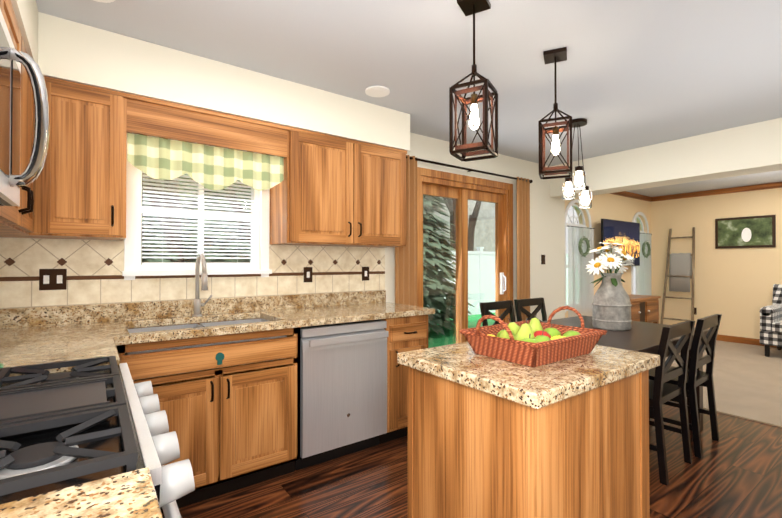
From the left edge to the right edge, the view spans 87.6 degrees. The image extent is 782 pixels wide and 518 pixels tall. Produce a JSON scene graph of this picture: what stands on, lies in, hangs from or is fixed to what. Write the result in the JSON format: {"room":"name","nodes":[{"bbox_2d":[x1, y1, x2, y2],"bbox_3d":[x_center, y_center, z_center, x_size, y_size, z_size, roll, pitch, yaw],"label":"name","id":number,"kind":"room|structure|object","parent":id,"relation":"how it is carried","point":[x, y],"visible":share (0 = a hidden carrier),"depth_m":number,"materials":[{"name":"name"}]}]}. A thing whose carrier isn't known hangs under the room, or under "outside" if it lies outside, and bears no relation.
{"room":"dining room and kitchen","nodes":[
{"label":"dining room and kitchen","id":0,"kind":"room"},
{"bbox_2d":[11,0,42,73],"bbox_3d":[-0.410,-1.044,-0.102,0.358,0.293,5.488,0,-1,-36],"label":"soffit","id":1,"kind":"structure","parent":0,"point":[30,21],"depth_m":1.73,"materials":[{"name":"beige paint"}]},
{"bbox_2d":[0,467,162,517],"bbox_3d":[-0.448,0.360,0.187,0.652,0.040,0.741,0,-1,-36],"label":"countertop","id":2,"kind":"structure","parent":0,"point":[132,494],"depth_m":0.58,"materials":[{"name":"beige stone"}]},
{"bbox_2d":[128,334,295,381],"bbox_3d":[-0.500,0.516,2.453,1.876,0.120,0.014,0,-1,-36],"label":"drawer front","id":3,"kind":"structure","parent":0,"relation":"attached to","point":[189,359],"depth_m":2.11,"materials":[{"name":"brown wood"}]},
{"bbox_2d":[43,13,409,151],"bbox_3d":[-0.863,-1.018,2.742,2.258,0.293,0.358,0,-1,-36],"label":"soffit","id":4,"kind":"structure","parent":0,"point":[64,49],"depth_m":2.36,"materials":[{"name":"beige paint"}]},
{"bbox_2d":[0,132,564,321],"bbox_3d":[-0.082,0.072,3.619,5.590,2.460,0.150,0,-1,-36],"label":"wall","id":5,"kind":"structure","parent":0,"point":[547,236],"depth_m":4.79,"materials":[{"name":"beige paint"}]},
{"bbox_2d":[122,161,271,279],"bbox_3d":[-1.255,-0.307,2.710,0.890,0.870,0.160,0,-1,-36],"label":"window","id":6,"kind":"structure","parent":5,"relation":"in","point":[133,267],"depth_m":2.65,"materials":[{"name":"white"}]},
{"bbox_2d":[142,172,253,264],"bbox_3d":[-1.258,-0.323,2.715,0.680,0.723,0.030,0,-1,-36],"label":"window blind","id":7,"kind":"object","parent":6,"relation":"attached to","point":[183,198],"visible":0.71,"depth_m":2.69,"materials":[{"name":"white plastic"}]},
{"bbox_2d":[268,126,406,247],"bbox_3d":[-0.373,-0.484,3.100,0.996,0.762,0.348,0,-1,-36],"label":"upper cabinet","id":8,"kind":"object","parent":5,"relation":"attached to","point":[329,190],"depth_m":2.89,"materials":[{"name":"brown wood"}]},
{"bbox_2d":[127,133,283,189],"bbox_3d":[-1.068,-0.554,2.457,0.884,0.280,0.032,0,-1,-36],"label":"valance curtain","id":9,"kind":"object","parent":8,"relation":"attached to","point":[212,167],"visible":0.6,"depth_m":2.42,"materials":[{"name":"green fabric"}]},
{"bbox_2d":[395,155,532,320],"bbox_3d":[0.796,0.180,4.102,2.002,2.192,0.097,0,-1,-36],"label":"curtain","id":10,"kind":"object","parent":5,"relation":"attached to","point":[406,275],"visible":0.5,"depth_m":3.67,"materials":[{"name":"brown fabric"}]},
{"bbox_2d":[417,167,512,347],"bbox_3d":[0.748,0.232,4.202,1.420,2.150,0.184,0,-1,-36],"label":"sliding door","id":11,"kind":"structure","parent":5,"relation":"attached to","point":[434,183],"depth_m":4.20,"materials":[{"name":"brown wood"}]},
{"bbox_2d":[541,255,544,263],"bbox_3d":[1.840,0.007,4.921,0.070,0.115,0.011,0,-1,-36],"label":"switch plate","id":12,"kind":"object","parent":5,"relation":"attached to","point":[542,259],"visible":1,"depth_m":4.91,"materials":[{"name":"brown metal"}]},
{"bbox_2d":[36,0,781,196],"bbox_3d":[2.863,-1.218,2.530,9.350,0.100,6.300,0,-1,-36],"label":"ceiling","id":13,"kind":"structure","parent":0,"point":[632,74],"depth_m":2.34,"materials":[{"name":"grey paint"}]},
{"bbox_2d":[93,0,114,2],"bbox_3d":[-1.290,-1.168,1.765,0.169,0.013,0.169,0,-1,-42],"label":"disc","id":14,"kind":"object","parent":13,"relation":"attached to","point":[104,1],"depth_m":1.84,"materials":[{"name":"white plastic"}]},
{"bbox_2d":[365,85,389,96],"bbox_3d":[-0.094,-1.158,2.823,0.169,0.013,0.169,0,-1,-42],"label":"disc","id":15,"kind":"object","parent":13,"relation":"attached to","point":[377,91],"depth_m":2.80,"materials":[{"name":"white plastic"}]},
{"bbox_2d":[449,0,497,161],"bbox_3d":[0.378,-0.821,1.852,0.172,0.705,0.172,0,-1,30],"label":"cage pendant light","id":16,"kind":"object","parent":13,"relation":"hanging from","point":[468,8],"visible":1,"depth_m":1.83,"materials":[{"name":"brown metal"}]},
{"bbox_2d":[538,47,571,179],"bbox_3d":[0.938,-0.822,2.322,0.172,0.695,0.172,0,-1,24],"label":"cage pendant light","id":17,"kind":"object","parent":13,"relation":"hanging from","point":[554,56],"visible":1,"depth_m":2.29,"materials":[{"name":"brown metal"}]},
{"bbox_2d":[562,118,591,208],"bbox_3d":[1.564,-0.795,3.441,0.254,0.727,0.234,0,-1,-36],"label":"pendant lights","id":18,"kind":"object","parent":13,"relation":"hanging from","point":[574,182],"visible":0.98,"depth_m":3.41,"materials":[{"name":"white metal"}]},
{"bbox_2d":[162,401,781,517],"bbox_3d":[1.300,1.308,1.093,5.160,0.060,5.860,0,-1,-36],"label":"floor","id":19,"kind":"structure","parent":0,"point":[735,471],"depth_m":2.33,"materials":[{"name":"brown wood"}]},
{"bbox_2d":[0,355,194,517],"bbox_3d":[-0.894,0.797,0.885,0.739,0.958,0.902,0,-1,-36],"label":"range","id":20,"kind":"object","parent":19,"relation":"on","point":[82,421],"visible":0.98,"depth_m":0.83,"materials":[{"name":"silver metal"}]},
{"bbox_2d":[120,346,127,364],"bbox_3d":[-1.701,0.841,1.939,0.698,0.890,0.636,0,-1,-36],"label":"base cabinet","id":21,"kind":"object","parent":19,"relation":"on","point":[123,349],"depth_m":1.91,"materials":[{"name":"brown wood"}]},
{"bbox_2d":[0,318,131,376],"bbox_3d":[-1.524,0.374,1.718,0.718,0.040,1.162,0,-1,-36],"label":"countertop","id":22,"kind":"structure","parent":21,"relation":"on","point":[19,345],"depth_m":1.73,"materials":[{"name":"beige stone"}]},
{"bbox_2d":[295,319,387,470],"bbox_3d":[-0.440,0.859,2.821,0.614,0.872,0.665,0,-1,-36],"label":"dishwasher","id":23,"kind":"object","parent":19,"relation":"on","point":[343,389],"visible":0.83,"depth_m":2.57,"materials":[{"name":"silver metal"}]},
{"bbox_2d":[340,314,428,443],"bbox_3d":[-0.052,0.855,3.147,0.387,0.885,0.628,0,-1,-36],"label":"base cabinet","id":24,"kind":"object","parent":19,"relation":"on","point":[404,334],"depth_m":2.85,"materials":[{"name":"brown wood"}]},
{"bbox_2d":[256,302,434,329],"bbox_3d":[-0.309,0.386,2.935,1.120,0.040,0.628,0,-1,-36],"label":"countertop","id":25,"kind":"structure","parent":24,"relation":"on","point":[299,316],"depth_m":2.77,"materials":[{"name":"beige stone"}]},
{"bbox_2d":[192,253,212,316],"bbox_3d":[-1.145,0.161,2.519,0.122,0.402,0.266,0,-1,-36],"label":"faucet","id":26,"kind":"object","parent":25,"relation":"on","point":[197,304],"depth_m":2.56,"materials":[{"name":"silver metal"}]},
{"bbox_2d":[480,300,515,325],"bbox_3d":[1.144,0.853,3.687,0.440,0.900,0.507,0,-1,-36],"label":"dining chair","id":27,"kind":"object","parent":19,"relation":"on","point":[507,305],"visible":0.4,"depth_m":3.86,"materials":[{"name":"black wood"}]},
{"bbox_2d":[397,342,659,517],"bbox_3d":[0.505,0.817,1.508,0.760,0.930,0.600,0,-1,-36],"label":"kitchen island","id":28,"kind":"object","parent":19,"relation":"on","point":[489,437],"visible":0.79,"depth_m":1.29,"materials":[{"name":"brown wood"}]},
{"bbox_2d":[397,342,659,408],"bbox_3d":[0.505,0.372,1.513,0.760,0.040,0.600,0,-1,-36],"label":"island countertop","id":29,"kind":"structure","parent":28,"relation":"on","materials":[{"name":"stone"}]},
{"bbox_2d":[459,306,606,366],"bbox_3d":[0.527,0.270,1.517,0.482,0.162,0.334,0,-1,-36],"label":"fruit basket","id":30,"kind":"object","parent":29,"relation":"on","point":[534,342],"visible":1,"depth_m":1.44,"materials":[{"name":"wicker"}]},
{"bbox_2d":[514,297,546,321],"bbox_3d":[1.559,0.856,4.002,0.440,0.900,0.507,0,-1,-34],"label":"dining chair","id":31,"kind":"object","parent":19,"relation":"on","point":[520,304],"visible":0.23,"depth_m":4.16,"materials":[{"name":"black wood"}]},
{"bbox_2d":[540,315,708,431],"bbox_3d":[1.542,0.914,3.056,1.460,0.765,1.020,0,-1,-36],"label":"dining table","id":32,"kind":"object","parent":19,"relation":"on","point":[644,337],"visible":0.17,"depth_m":2.94,"materials":[{"name":"black wood"}]},
{"bbox_2d":[585,241,634,330],"bbox_3d":[1.703,0.198,3.139,0.428,0.667,0.318,0,-1,-36],"label":"flower vase","id":33,"kind":"object","parent":32,"relation":"on","point":[611,304],"visible":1,"depth_m":3.06,"materials":[{"name":"grey metal"}]},
{"bbox_2d":[649,320,694,484],"bbox_3d":[1.598,0.843,2.641,0.440,0.900,0.507,0,-1,-38],"label":"dining chair","id":34,"kind":"object","parent":19,"relation":"on","point":[661,391],"visible":0.71,"depth_m":2.45,"materials":[{"name":"black wood"}]},
{"bbox_2d":[649,314,721,457],"bbox_3d":[2.032,0.846,2.964,0.440,0.900,0.507,0,-1,-39],"label":"dining chair","id":35,"kind":"object","parent":19,"relation":"on","point":[695,378],"visible":0.65,"depth_m":2.78,"materials":[{"name":"black wood"}]},
{"bbox_2d":[565,193,650,317],"bbox_3d":[3.397,0.099,6.528,3.460,2.460,0.150,0,-1,-36],"label":"wall","id":36,"kind":"structure","parent":0,"point":[614,207],"depth_m":6.57,"materials":[{"name":"brown paint"}]},
{"bbox_2d":[565,199,591,312],"bbox_3d":[2.700,-0.059,5.965,0.770,1.625,0.120,0,-1,-36],"label":"arch","id":37,"kind":"object","parent":36,"relation":"attached to","point":[573,204],"visible":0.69,"depth_m":5.92,"materials":[{"name":"white"}]},
{"bbox_2d":[567,226,594,316],"bbox_3d":[2.753,0.218,5.890,0.730,1.370,0.032,0,-1,-36],"label":"curtain","id":38,"kind":"object","parent":37,"relation":"attached to","point":[580,291],"visible":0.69,"depth_m":5.86,"materials":[{"name":"white fabric"}]},
{"bbox_2d":[578,222,590,256],"bbox_3d":[2.796,-0.361,5.857,0.321,0.672,0.076,0,-1,-36],"label":"wreath","id":39,"kind":"object","parent":37,"relation":"hanging from","point":[587,241],"visible":0.96,"depth_m":5.84,"materials":[{"name":"green plant"}]},
{"bbox_2d":[601,219,639,265],"bbox_3d":[3.616,-0.246,6.503,1.220,0.710,0.150,0,-1,-36],"label":"tv","id":40,"kind":"object","parent":36,"relation":"attached to","point":[626,234],"visible":0.71,"depth_m":6.48,"materials":[{"name":"black plastic"}]},
{"bbox_2d":[609,191,651,201],"bbox_3d":[3.375,-1.088,6.410,3.270,0.081,0.028,0,-1,-36],"label":"crown molding","id":41,"kind":"structure","parent":36,"relation":"attached to","point":[626,194],"depth_m":6.95,"materials":[{"name":"brown wood"}]},
{"bbox_2d":[631,212,648,293],"bbox_3d":[4.344,-0.030,7.165,0.700,1.590,0.120,0,-1,-36],"label":"arch","id":42,"kind":"object","parent":36,"relation":"attached to","point":[636,216],"visible":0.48,"depth_m":7.15,"materials":[{"name":"white"}]},
{"bbox_2d":[635,233,651,295],"bbox_3d":[4.397,0.229,7.089,0.660,1.370,0.032,0,-1,-36],"label":"curtain","id":43,"kind":"object","parent":42,"relation":"attached to","point":[643,277],"visible":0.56,"depth_m":7.10,"materials":[{"name":"white fabric"}]},
{"bbox_2d":[642,224,650,257],"bbox_3d":[4.440,-0.350,7.057,0.321,0.672,0.076,0,-1,-36],"label":"wreath","id":44,"kind":"object","parent":42,"relation":"hanging from","point":[643,249],"visible":1,"depth_m":7.05,"materials":[{"name":"green plant"}]},
{"bbox_2d":[550,117,781,198],"bbox_3d":[3.712,-0.974,2.898,0.320,0.378,5.498,0,-1,-36],"label":"header beam","id":45,"kind":"structure","parent":0,"point":[753,148],"depth_m":3.88,"materials":[{"name":"beige paint"}]},
{"bbox_2d":[651,188,781,338],"bbox_3d":[6.443,0.086,5.160,0.150,2.460,5.950,0,-1,-36],"label":"wall","id":46,"kind":"structure","parent":0,"point":[733,287],"depth_m":6.59,"materials":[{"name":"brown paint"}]},
{"bbox_2d":[652,182,781,201],"bbox_3d":[6.411,-1.100,5.061,0.028,0.081,5.788,0,-1,-36],"label":"crown molding","id":47,"kind":"structure","parent":46,"relation":"attached to","point":[709,192],"depth_m":6.56,"materials":[{"name":"brown wood"}]},
{"bbox_2d":[715,215,775,248],"bbox_3d":[5.483,-0.413,6.328,0.027,0.480,0.720,0,-1,-36],"label":"picture frame","id":48,"kind":"object","parent":46,"relation":"attached to","point":[750,232],"visible":0.93,"depth_m":6.29,"materials":[{"name":"brown"}]},
{"bbox_2d":[716,334,776,347],"bbox_3d":[6.417,1.254,5.043,0.014,0.097,5.788,0,-1,-36],"label":"baseboard","id":49,"kind":"structure","parent":46,"relation":"attached to","point":[742,340],"depth_m":6.35,"materials":[{"name":"brown wood"}]},
{"bbox_2d":[665,340,781,427],"bbox_3d":[4.936,1.329,3.957,4.090,0.072,6.200,0,-1,-36],"label":"floor carpet","id":50,"kind":"object","parent":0,"point":[747,379],"depth_m":4.28,"materials":[{"name":"beige carpet"}]},
{"bbox_2d":[629,294,660,323],"bbox_3d":[3.703,0.945,6.338,1.240,0.740,0.464,0,-1,-36],"label":"tv console","id":51,"kind":"object","parent":50,"relation":"on","point":[644,308],"visible":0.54,"depth_m":6.26,"materials":[{"name":"brown wood"}]},
{"bbox_2d":[660,227,694,323],"bbox_3d":[4.865,0.403,6.884,0.335,1.866,0.500,0,-1,-36],"label":"blanket ladder","id":52,"kind":"object","parent":50,"relation":"on","point":[681,270],"visible":0.92,"depth_m":6.88,"materials":[{"name":"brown wood"}]},
{"bbox_2d":[669,253,691,291],"bbox_3d":[4.917,0.228,6.924,0.102,0.657,0.302,0,-1,-36],"label":"blanket","id":53,"kind":"object","parent":52,"relation":"on","point":[680,264],"depth_m":6.89,"materials":[{"name":"grey fabric"}]},
{"bbox_2d":[759,284,781,356],"bbox_3d":[5.539,0.833,5.416,0.898,0.947,0.810,0,-1,-36],"label":"armchair","id":54,"kind":"object","parent":50,"relation":"on","point":[771,325],"visible":1,"depth_m":5.45,"materials":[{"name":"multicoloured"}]},
{"bbox_3d":[-0.614,0.036,-0.267,0.150,2.460,5.500,0,-1,-36],"label":"wall","id":55,"kind":"structure","parent":0,"visible":0},
{"bbox_2d":[0,0,3,16],"bbox_3d":[-1.155,-0.737,0.909,0.348,0.297,0.451,0,-1,-36],"label":"upper cabinet","id":56,"kind":"object","parent":55,"relation":"attached to","point":[1,1],"depth_m":1.23,"materials":[{"name":"brown wood"}]},
{"bbox_2d":[0,9,49,206],"bbox_3d":[-1.006,-0.369,0.812,0.476,0.427,0.758,0,-1,-36],"label":"microwave","id":57,"kind":"object","parent":56,"relation":"attached to","point":[12,179],"visible":1,"depth_m":1.07,"materials":[{"name":"silver metal"}]},
{"bbox_2d":[0,236,23,237],"bbox_3d":[-1.882,-0.495,1.951,0.405,0.762,0.425,0,-1,-36],"label":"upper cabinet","id":58,"kind":"object","parent":55,"relation":"attached to","point":[0,236],"depth_m":2.04,"materials":[{"name":"brown wood"}]},
{"bbox_2d":[0,0,51,235],"bbox_3d":[-1.536,-0.500,1.477,0.405,0.762,0.919,0,-1,-36],"label":"upper cabinet","id":59,"kind":"object","parent":55,"relation":"attached to","point":[33,217],"depth_m":1.74,"materials":[{"name":"brown wood"}]},
{"bbox_2d":[24,78,131,240],"bbox_3d":[-1.626,-0.493,2.138,0.386,0.762,0.425,0,-1,-36],"label":"upper cabinet","id":60,"kind":"object","parent":55,"relation":"attached to","point":[91,125],"depth_m":2.05,"materials":[{"name":"brown wood"}]},
{"label":"outside","id":61,"kind":"structure","parent":0,"visible":0},
{"bbox_2d":[141,171,567,347],"bbox_3d":[-1.282,-2.971,12.681,34.000,9.035,15.840,0,-1,-36],"label":"outdoor background","id":62,"kind":"object","parent":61,"point":[447,236],"depth_m":7.91,"materials":[{"name":"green plant"}]}
]}

